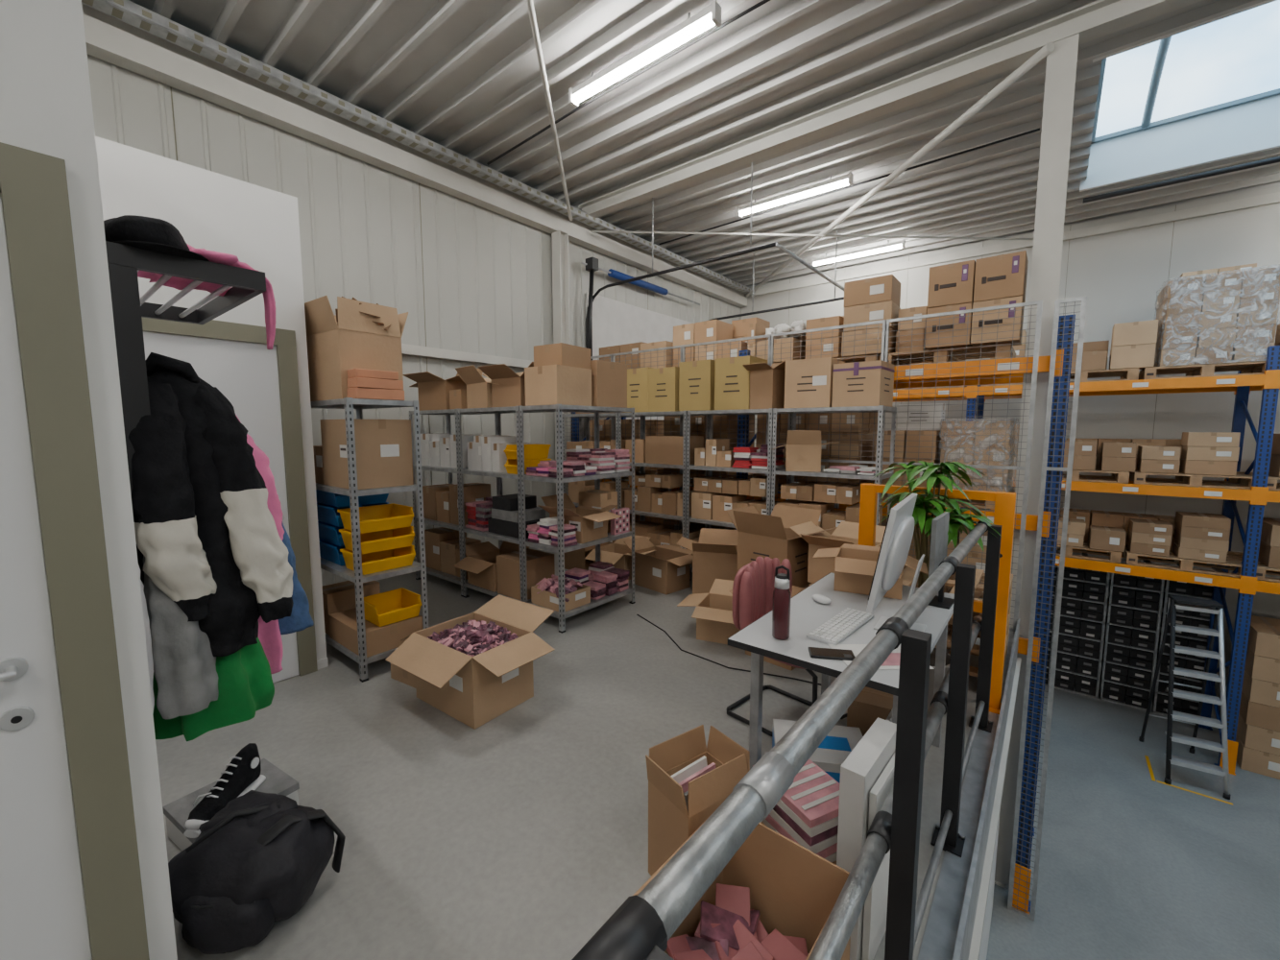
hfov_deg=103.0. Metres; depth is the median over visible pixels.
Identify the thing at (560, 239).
steel column
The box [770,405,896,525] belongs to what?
metal shelving unit
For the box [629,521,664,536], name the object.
cardboard box
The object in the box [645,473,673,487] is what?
cardboard box
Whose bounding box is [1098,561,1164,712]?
stacked crates
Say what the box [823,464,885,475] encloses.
paper sheets
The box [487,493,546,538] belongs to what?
boxes
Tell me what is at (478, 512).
packages
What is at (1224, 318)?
stacked cardboard boxes
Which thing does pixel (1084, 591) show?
stacked crates
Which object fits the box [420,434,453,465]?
cardboard box
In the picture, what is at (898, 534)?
desktop computer
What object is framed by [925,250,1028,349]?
stacked cardboard boxes
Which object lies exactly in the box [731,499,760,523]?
cardboard box
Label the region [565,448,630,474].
packages
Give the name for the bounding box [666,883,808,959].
pouches
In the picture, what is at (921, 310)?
stacked cardboard boxes
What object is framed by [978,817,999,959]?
wall
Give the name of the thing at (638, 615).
power cable
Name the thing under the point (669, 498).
cardboard box
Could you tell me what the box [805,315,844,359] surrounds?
stacked cardboard boxes
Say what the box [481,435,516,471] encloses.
cardboard box
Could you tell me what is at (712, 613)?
cardboard box
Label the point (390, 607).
storage bin
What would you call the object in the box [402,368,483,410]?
cardboard box
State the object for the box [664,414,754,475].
stacked cardboard boxes
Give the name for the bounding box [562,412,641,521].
metal shelving unit
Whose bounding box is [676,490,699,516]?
cardboard box
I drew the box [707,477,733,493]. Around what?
cardboard box
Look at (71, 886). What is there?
door
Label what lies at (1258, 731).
stacked cardboard boxes
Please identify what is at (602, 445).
cardboard box
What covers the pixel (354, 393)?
cardboard box
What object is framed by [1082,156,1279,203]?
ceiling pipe
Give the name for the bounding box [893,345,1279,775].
rack
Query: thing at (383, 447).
cardboard box
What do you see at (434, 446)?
cardboard box
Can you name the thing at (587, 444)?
cardboard box
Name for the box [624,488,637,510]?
cardboard box
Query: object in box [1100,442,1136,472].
stacked cardboard boxes
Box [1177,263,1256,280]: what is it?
stacked cardboard boxes
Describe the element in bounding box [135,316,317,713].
door
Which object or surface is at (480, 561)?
cardboard box
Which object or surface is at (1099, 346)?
cardboard box
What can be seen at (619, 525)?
gift box
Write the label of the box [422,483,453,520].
cardboard box
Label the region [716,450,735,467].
cardboard box
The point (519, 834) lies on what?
floor
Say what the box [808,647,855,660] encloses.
smartphone
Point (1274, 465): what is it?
stacked cardboard boxes
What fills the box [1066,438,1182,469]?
stacked cardboard boxes
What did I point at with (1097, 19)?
roof beam
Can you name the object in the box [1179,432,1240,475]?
stacked cardboard boxes
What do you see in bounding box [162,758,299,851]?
storage box
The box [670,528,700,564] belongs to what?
cardboard box
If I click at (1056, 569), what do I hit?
stacked crates
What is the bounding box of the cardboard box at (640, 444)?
[625,438,645,462]
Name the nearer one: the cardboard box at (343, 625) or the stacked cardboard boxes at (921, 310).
the cardboard box at (343, 625)
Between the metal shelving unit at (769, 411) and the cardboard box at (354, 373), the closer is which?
the cardboard box at (354, 373)
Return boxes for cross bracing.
[526,0,1054,297]
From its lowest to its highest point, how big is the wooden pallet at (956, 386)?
0.142 m
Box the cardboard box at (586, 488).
[583,484,594,490]
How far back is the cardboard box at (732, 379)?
4.90 m
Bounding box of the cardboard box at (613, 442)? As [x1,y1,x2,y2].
[610,439,625,449]
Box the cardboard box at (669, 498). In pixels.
[662,489,682,515]
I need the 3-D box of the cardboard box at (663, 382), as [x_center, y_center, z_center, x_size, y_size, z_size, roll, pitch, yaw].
[0.359,-0.978,5.585,0.371,0.462,0.402,5,8,41]
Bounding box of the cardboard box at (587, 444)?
[581,440,609,449]
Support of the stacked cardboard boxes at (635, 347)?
on the wooden pallet
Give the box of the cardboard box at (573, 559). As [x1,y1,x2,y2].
[564,542,607,570]
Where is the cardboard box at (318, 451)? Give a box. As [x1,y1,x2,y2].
[313,445,324,484]
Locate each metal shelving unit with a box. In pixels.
[310,397,428,682]
[409,409,499,597]
[457,406,551,602]
[519,404,635,633]
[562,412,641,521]
[618,410,708,566]
[685,408,791,580]
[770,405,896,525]
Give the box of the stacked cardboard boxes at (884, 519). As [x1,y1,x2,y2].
[881,515,886,526]
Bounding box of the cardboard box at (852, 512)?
[845,503,882,526]
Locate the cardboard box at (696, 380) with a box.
[678,359,715,410]
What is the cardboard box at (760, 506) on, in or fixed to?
on the metal shelving unit at (769, 411)
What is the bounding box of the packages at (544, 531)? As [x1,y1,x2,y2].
[526,516,577,547]
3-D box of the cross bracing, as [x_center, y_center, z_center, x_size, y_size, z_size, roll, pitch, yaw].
[0.922,-3.359,5.160,5.099,0.130,10.590,5,7,39]
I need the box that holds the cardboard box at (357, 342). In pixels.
[304,295,408,401]
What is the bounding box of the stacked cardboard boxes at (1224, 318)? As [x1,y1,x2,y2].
[1152,265,1279,367]
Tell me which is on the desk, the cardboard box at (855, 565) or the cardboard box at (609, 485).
the cardboard box at (855, 565)
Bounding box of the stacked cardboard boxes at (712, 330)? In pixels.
[673,319,747,367]
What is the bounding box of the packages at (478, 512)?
[465,495,498,531]
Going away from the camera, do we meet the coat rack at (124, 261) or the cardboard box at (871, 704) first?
the coat rack at (124, 261)
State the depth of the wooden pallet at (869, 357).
4.96 m
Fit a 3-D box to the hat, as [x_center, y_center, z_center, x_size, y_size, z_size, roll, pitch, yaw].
[-1.398,-0.680,1.471,0.340,0.119,0.230,5,7,39]
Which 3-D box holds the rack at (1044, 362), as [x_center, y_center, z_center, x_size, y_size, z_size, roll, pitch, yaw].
[1.455,0.970,6.135,5.490,4.849,1.190,5,7,39]
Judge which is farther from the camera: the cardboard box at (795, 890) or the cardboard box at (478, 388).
the cardboard box at (478, 388)
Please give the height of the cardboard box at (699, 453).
0.182 m
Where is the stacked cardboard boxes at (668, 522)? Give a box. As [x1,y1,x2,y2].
[663,518,735,530]
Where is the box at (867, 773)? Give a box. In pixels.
[836,717,896,959]
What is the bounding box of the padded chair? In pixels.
[726,556,846,736]
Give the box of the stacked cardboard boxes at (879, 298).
[841,274,901,357]
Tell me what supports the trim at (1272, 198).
attached to the wall at (1122, 276)
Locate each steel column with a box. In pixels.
[551,230,571,495]
[994,33,1079,890]
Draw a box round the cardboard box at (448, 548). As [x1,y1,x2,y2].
[439,537,481,576]
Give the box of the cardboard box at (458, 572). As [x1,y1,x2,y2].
[456,548,467,579]
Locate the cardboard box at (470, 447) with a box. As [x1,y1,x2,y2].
[467,442,474,470]
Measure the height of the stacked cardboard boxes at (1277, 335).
0.478 m
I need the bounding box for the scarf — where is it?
[137,243,276,349]
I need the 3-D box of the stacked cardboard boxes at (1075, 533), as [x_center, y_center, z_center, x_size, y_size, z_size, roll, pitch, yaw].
[5.837,0.703,6.958,0.357,0.319,0.394,5,7,39]
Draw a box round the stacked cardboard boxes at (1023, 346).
[1012,330,1026,358]
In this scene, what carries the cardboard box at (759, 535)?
on the cardboard box
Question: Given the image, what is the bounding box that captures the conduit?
[486,0,1039,244]
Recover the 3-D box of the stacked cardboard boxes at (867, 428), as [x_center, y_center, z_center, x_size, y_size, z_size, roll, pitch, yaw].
[1.920,-0.397,5.535,1.083,0.748,0.715,5,7,39]
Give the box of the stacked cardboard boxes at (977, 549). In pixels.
[903,523,988,599]
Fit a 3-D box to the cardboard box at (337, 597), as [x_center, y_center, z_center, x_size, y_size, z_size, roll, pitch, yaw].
[-2.180,0.933,3.807,0.240,0.302,0.362,5,7,39]
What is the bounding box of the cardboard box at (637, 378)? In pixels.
[622,367,652,412]
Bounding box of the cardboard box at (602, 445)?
[599,440,610,449]
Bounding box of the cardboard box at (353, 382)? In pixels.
[347,377,403,389]
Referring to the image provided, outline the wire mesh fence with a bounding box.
[564,296,1086,921]
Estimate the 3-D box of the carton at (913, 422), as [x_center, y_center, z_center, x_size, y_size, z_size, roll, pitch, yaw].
[2.649,-0.594,4.793,0.362,0.242,0.201,5,7,39]
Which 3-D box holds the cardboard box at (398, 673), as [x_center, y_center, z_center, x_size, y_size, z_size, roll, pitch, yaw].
[-1.390,1.222,3.348,0.300,0.102,0.342,3,7,31]
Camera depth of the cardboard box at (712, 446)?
5.19 m
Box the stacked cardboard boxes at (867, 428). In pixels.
[755,411,878,483]
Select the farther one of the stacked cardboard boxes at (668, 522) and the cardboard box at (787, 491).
the stacked cardboard boxes at (668, 522)
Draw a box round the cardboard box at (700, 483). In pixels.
[693,476,721,491]
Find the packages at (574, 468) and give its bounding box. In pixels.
[525,459,597,478]
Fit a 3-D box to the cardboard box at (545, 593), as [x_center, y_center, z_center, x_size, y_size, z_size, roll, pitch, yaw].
[-0.676,0.924,4.284,0.434,0.224,0.386,5,7,39]
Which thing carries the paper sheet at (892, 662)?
on the desk
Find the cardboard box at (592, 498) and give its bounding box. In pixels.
[578,489,617,532]
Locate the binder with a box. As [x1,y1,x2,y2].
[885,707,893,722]
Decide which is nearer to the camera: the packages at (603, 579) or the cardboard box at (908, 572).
the cardboard box at (908, 572)
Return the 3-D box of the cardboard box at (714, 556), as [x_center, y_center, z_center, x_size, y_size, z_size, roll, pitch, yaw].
[0.716,0.820,4.727,0.718,0.628,0.575,2,6,15]
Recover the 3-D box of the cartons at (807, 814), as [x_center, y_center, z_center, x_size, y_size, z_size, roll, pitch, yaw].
[0.588,1.175,1.837,0.237,0.192,0.312,-3,6,-26]
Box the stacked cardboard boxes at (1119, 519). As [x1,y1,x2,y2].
[1059,507,1175,550]
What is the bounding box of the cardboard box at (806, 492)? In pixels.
[796,483,814,501]
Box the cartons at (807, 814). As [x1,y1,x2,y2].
[752,759,839,862]
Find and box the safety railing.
[571,520,1002,959]
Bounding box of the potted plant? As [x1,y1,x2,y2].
[873,460,1002,711]
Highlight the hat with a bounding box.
[103,215,208,261]
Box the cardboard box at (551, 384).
[524,364,591,406]
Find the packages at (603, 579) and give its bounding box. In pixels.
[564,560,629,600]
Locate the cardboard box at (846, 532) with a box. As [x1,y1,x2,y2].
[789,521,885,583]
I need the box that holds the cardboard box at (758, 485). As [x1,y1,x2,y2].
[749,476,778,497]
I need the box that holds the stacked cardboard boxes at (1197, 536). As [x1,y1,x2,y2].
[1172,511,1231,562]
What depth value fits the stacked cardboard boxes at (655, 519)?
6.93 m
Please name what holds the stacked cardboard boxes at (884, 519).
on the wooden pallet
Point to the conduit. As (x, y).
(762, 2)
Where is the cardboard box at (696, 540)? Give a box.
[691,537,699,567]
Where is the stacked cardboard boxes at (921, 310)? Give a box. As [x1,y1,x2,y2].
[895,305,927,352]
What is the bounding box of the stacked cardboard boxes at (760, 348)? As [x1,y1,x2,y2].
[756,337,805,362]
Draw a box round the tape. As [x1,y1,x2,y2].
[1144,755,1232,804]
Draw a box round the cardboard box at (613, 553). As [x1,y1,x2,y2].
[584,535,656,580]
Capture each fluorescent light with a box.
[568,0,721,107]
[736,171,853,217]
[811,239,905,266]
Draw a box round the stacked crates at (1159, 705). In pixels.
[1150,568,1214,716]
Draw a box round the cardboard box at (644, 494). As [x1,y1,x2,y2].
[637,485,668,512]
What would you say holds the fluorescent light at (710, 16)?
hanging from the ceiling
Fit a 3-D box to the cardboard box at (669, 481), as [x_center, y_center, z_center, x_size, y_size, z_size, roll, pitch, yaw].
[0.372,0.009,5.673,0.115,0.139,0.269,5,7,39]
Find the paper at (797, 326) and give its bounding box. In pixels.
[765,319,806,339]
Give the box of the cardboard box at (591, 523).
[537,493,621,543]
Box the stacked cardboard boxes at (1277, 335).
[1274,323,1279,345]
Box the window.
[1079,0,1279,192]
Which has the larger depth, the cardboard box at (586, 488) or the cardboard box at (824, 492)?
the cardboard box at (586, 488)
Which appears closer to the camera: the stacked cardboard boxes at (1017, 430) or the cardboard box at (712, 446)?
the cardboard box at (712, 446)
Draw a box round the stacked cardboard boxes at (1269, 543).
[1257,517,1279,568]
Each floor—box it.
[155,546,980,959]
[986,685,1279,959]
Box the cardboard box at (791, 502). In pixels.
[776,499,807,507]
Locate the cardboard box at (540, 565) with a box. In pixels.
[496,548,555,600]
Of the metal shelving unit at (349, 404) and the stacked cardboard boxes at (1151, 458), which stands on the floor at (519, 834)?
the metal shelving unit at (349, 404)
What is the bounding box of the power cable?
[637,614,821,685]
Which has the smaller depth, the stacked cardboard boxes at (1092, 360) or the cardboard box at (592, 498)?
the cardboard box at (592, 498)
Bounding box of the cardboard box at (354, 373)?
[347,368,398,380]
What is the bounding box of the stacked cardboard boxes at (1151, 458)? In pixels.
[1136,445,1181,473]
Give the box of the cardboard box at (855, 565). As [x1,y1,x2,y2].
[812,543,928,599]
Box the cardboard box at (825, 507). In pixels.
[798,501,834,528]
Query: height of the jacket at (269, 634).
1.045 m
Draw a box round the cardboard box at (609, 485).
[600,481,627,490]
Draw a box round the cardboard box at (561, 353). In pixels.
[533,342,591,369]
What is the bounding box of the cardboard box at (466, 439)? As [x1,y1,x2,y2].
[450,434,483,468]
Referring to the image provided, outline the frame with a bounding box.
[858,483,1015,714]
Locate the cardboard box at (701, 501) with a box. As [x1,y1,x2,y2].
[691,491,720,520]
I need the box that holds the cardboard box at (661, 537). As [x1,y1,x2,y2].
[648,528,676,546]
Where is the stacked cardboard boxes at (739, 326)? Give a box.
[731,317,770,341]
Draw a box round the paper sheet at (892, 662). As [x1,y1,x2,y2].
[828,644,934,670]
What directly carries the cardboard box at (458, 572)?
on the metal shelving unit at (457, 580)
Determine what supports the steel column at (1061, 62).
on the floor at (1133, 866)
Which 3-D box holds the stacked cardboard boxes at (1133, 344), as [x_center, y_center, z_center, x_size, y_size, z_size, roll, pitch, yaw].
[6.174,-1.672,6.383,0.396,0.558,0.356,5,7,39]
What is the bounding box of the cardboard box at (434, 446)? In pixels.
[429,441,440,466]
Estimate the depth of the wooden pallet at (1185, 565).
6.21 m
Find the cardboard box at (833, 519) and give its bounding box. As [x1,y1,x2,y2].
[821,509,845,534]
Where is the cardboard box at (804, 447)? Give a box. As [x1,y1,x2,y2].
[772,430,839,472]
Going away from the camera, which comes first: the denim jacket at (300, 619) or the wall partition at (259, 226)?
the denim jacket at (300, 619)
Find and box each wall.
[0,0,177,959]
[87,54,740,585]
[740,185,1279,718]
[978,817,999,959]
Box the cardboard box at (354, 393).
[346,387,404,400]
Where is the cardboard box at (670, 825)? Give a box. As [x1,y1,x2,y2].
[645,724,749,876]
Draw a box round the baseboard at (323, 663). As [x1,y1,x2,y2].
[316,657,328,669]
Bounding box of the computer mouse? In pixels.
[812,594,831,603]
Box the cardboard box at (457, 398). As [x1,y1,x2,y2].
[449,389,467,409]
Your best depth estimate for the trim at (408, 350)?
5.92 m
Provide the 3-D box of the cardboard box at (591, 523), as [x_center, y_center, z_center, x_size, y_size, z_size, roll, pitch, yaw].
[-0.496,0.322,4.356,0.630,0.348,0.647,4,7,34]
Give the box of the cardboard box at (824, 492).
[813,482,845,503]
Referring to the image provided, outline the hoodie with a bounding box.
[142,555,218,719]
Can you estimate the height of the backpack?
0.346 m
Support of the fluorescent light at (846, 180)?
hanging from the ceiling
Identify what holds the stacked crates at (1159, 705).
on the floor at (1133, 866)
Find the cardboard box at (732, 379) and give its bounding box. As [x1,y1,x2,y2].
[714,355,767,410]
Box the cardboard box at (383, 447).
[320,418,413,489]
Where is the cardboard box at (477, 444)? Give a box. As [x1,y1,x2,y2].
[473,434,510,471]
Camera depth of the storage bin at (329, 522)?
3.54 m
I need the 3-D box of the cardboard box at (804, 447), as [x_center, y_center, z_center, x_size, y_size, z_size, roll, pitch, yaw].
[1.523,-0.276,4.715,0.581,0.367,0.501,2,6,19]
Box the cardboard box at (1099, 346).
[1072,340,1109,369]
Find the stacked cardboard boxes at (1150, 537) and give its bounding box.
[1127,518,1173,556]
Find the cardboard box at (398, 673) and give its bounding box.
[390,663,415,688]
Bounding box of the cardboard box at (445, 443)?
[439,437,451,467]
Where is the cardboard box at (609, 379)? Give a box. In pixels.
[591,360,627,408]
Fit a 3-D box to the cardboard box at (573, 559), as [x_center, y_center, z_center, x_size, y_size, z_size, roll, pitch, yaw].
[-0.645,0.845,5.911,0.402,0.342,0.380,5,7,39]
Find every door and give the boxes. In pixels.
[0,142,149,959]
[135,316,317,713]
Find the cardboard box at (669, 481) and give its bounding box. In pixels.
[661,473,682,488]
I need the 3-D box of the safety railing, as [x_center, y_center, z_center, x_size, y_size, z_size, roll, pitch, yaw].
[0.084,0.985,0.612,0.133,1.118,5.701,5,7,39]
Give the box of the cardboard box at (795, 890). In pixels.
[632,807,850,959]
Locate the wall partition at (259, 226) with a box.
[95,136,326,679]
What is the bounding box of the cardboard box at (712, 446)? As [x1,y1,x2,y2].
[705,438,729,466]
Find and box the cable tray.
[81,0,754,294]
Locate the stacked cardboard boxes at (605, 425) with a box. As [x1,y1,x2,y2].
[589,419,663,469]
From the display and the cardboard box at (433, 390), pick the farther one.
the cardboard box at (433, 390)
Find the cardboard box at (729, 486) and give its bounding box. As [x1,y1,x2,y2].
[722,478,744,494]
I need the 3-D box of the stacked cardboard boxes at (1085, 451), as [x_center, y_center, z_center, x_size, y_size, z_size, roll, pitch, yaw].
[5.880,-0.339,6.818,0.334,0.379,0.393,5,7,39]
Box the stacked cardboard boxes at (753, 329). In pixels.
[747,323,768,357]
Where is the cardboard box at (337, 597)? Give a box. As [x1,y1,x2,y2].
[322,580,380,635]
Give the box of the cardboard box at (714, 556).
[676,528,737,594]
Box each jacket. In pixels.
[128,352,293,656]
[235,414,284,674]
[277,522,313,635]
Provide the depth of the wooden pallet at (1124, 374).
6.54 m
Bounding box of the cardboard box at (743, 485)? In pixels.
[738,479,749,495]
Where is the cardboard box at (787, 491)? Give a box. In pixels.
[780,483,803,499]
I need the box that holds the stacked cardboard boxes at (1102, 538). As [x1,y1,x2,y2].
[1087,525,1126,552]
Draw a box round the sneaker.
[183,743,265,838]
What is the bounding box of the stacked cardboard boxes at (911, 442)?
[873,430,941,487]
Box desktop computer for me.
[866,492,926,631]
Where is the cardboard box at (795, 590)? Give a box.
[728,585,804,671]
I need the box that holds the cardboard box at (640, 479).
[628,474,645,486]
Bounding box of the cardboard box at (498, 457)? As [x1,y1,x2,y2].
[491,442,528,472]
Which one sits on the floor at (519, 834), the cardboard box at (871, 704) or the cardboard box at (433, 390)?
the cardboard box at (871, 704)
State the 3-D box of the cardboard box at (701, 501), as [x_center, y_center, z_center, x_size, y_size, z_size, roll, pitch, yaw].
[0.743,0.257,5.395,0.239,0.272,0.350,5,7,40]
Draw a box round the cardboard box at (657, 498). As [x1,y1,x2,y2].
[652,491,667,513]
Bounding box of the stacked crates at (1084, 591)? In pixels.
[1054,556,1110,699]
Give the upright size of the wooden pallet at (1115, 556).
0.142 m
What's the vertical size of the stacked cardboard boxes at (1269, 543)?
0.478 m
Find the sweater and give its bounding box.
[152,636,274,741]
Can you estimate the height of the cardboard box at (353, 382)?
0.060 m
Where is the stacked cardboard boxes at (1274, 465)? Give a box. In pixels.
[1268,434,1279,477]
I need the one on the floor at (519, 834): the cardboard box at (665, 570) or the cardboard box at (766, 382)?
the cardboard box at (665, 570)
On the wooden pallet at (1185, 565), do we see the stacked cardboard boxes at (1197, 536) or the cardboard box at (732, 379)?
the stacked cardboard boxes at (1197, 536)
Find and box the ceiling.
[129,0,1279,287]
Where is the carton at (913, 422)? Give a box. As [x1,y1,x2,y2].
[896,403,945,430]
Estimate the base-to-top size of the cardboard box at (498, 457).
0.252 m
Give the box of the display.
[928,511,954,609]
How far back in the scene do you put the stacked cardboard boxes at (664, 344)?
6.39 m
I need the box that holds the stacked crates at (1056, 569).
[1044,555,1060,686]
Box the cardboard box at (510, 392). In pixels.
[477,362,533,407]
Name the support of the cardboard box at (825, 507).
on the metal shelving unit at (881, 409)
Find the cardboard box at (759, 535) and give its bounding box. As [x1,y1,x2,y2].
[726,505,837,587]
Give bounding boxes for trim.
[401,343,533,368]
[748,192,1279,297]
[917,618,1020,959]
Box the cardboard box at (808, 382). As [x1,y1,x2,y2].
[784,357,845,408]
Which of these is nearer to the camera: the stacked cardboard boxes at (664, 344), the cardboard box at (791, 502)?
the cardboard box at (791, 502)
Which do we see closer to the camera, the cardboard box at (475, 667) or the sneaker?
the sneaker
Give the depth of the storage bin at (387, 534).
3.42 m
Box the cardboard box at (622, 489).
[610,487,636,507]
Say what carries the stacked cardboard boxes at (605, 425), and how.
on the wooden pallet at (653, 470)
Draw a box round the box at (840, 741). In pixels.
[772,719,863,783]
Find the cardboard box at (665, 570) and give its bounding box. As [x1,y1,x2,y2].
[621,536,692,594]
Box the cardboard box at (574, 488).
[568,479,602,503]
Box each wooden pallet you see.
[621,467,663,480]
[657,470,755,484]
[754,476,874,491]
[835,354,879,362]
[879,342,1015,366]
[881,485,994,509]
[893,386,966,390]
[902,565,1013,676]
[980,383,1022,386]
[1055,540,1121,563]
[1062,468,1129,483]
[1069,367,1139,383]
[1122,545,1242,578]
[1129,469,1252,489]
[1137,361,1266,380]
[1231,551,1279,582]
[1241,472,1279,490]
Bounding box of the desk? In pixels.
[727,572,954,770]
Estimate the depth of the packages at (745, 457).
4.92 m
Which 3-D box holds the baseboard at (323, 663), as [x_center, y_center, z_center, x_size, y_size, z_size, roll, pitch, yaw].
[-2.141,1.236,3.427,0.015,0.060,0.065,5,7,39]
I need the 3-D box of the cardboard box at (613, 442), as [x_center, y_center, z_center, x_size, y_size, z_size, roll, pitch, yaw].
[-0.193,-0.357,6.095,0.133,0.253,0.324,4,7,37]
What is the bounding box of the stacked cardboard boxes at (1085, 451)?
[1062,440,1097,470]
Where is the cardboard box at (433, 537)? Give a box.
[424,527,466,571]
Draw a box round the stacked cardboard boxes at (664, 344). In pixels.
[640,340,673,368]
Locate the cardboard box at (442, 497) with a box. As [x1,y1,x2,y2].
[435,490,450,523]
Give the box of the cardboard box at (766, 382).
[742,361,785,409]
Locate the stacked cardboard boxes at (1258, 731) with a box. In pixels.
[1235,615,1279,779]
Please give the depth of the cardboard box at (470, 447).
4.73 m
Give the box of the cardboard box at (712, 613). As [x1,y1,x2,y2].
[676,579,740,644]
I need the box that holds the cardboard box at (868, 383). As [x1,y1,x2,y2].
[831,360,894,407]
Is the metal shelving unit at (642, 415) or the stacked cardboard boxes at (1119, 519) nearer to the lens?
the metal shelving unit at (642, 415)
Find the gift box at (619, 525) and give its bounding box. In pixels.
[610,507,629,535]
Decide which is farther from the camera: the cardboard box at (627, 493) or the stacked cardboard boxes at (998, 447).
the cardboard box at (627, 493)
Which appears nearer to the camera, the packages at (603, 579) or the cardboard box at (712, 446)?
the packages at (603, 579)
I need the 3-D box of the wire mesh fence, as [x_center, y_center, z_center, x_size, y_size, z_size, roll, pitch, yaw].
[1.023,0.969,5.646,5.610,4.950,0.094,5,7,39]
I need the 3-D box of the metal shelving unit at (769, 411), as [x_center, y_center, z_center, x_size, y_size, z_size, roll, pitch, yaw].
[0.987,0.189,5.196,0.934,1.789,0.454,5,7,39]
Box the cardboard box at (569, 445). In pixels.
[566,441,581,452]
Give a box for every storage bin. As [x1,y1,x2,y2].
[315,489,388,565]
[337,503,415,575]
[363,587,421,627]
[503,443,551,474]
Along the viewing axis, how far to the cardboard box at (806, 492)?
4.59 m
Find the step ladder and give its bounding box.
[1138,595,1231,799]
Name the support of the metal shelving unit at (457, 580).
on the floor at (519, 834)
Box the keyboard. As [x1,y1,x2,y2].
[806,607,873,645]
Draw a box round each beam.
[81,3,747,307]
[578,0,1202,217]
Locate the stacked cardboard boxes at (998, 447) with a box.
[938,417,1018,492]
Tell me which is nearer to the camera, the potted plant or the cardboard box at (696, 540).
the potted plant
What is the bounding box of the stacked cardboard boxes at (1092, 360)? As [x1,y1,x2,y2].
[1070,350,1107,371]
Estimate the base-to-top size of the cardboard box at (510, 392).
0.392 m
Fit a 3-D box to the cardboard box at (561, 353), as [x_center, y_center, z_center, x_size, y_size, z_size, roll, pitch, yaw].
[-0.631,-0.997,4.164,0.300,0.172,0.362,4,7,33]
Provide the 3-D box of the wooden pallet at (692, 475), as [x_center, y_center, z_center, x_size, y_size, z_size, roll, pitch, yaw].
[0.933,-0.040,6.503,1.200,0.142,0.802,5,7,39]
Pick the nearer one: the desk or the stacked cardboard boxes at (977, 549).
the desk
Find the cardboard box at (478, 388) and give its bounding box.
[455,364,523,409]
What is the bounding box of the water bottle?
[772,565,791,640]
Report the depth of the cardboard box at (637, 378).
5.64 m
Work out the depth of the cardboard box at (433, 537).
5.31 m
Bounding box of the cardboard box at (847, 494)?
[835,483,860,505]
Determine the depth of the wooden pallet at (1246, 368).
6.04 m
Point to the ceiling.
(464, 77)
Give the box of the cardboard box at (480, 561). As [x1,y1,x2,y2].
[452,540,529,592]
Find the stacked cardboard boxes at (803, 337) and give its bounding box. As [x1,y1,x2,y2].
[796,315,844,359]
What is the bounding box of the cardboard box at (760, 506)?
[749,500,781,514]
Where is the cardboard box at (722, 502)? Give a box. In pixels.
[712,493,747,522]
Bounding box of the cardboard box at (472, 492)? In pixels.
[449,483,490,526]
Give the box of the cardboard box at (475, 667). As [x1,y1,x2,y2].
[385,594,555,729]
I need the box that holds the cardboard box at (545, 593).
[531,574,590,611]
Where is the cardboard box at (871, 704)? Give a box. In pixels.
[846,686,893,736]
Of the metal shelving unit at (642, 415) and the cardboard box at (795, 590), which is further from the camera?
the metal shelving unit at (642, 415)
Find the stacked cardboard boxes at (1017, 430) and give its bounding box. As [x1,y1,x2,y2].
[1014,424,1019,466]
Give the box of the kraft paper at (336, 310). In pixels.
[335,296,391,330]
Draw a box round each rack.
[105,241,265,495]
[570,313,1075,914]
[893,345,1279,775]
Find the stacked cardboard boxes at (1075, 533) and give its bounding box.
[1056,517,1086,547]
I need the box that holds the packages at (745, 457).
[732,444,784,469]
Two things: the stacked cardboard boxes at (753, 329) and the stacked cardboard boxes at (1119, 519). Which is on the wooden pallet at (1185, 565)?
the stacked cardboard boxes at (1119, 519)
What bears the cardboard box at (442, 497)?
on the metal shelving unit at (457, 580)
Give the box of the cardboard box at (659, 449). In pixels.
[645,435,703,465]
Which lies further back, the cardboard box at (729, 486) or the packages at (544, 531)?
the cardboard box at (729, 486)
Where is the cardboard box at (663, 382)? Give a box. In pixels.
[648,366,679,411]
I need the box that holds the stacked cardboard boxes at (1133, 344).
[1108,319,1158,369]
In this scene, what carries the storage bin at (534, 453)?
on the metal shelving unit at (497, 411)
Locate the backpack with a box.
[168,790,345,954]
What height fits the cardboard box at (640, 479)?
0.110 m
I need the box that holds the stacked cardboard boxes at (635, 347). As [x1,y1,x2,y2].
[599,341,647,369]
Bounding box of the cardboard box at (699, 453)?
[694,447,705,465]
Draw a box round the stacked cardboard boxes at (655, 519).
[629,513,663,524]
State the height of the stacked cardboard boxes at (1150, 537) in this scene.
0.389 m
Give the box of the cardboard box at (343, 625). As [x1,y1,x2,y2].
[328,607,422,657]
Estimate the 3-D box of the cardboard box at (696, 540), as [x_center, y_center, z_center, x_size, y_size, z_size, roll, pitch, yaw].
[0.767,0.771,5.427,0.301,0.301,0.326,5,7,39]
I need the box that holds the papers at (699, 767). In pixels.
[670,755,715,813]

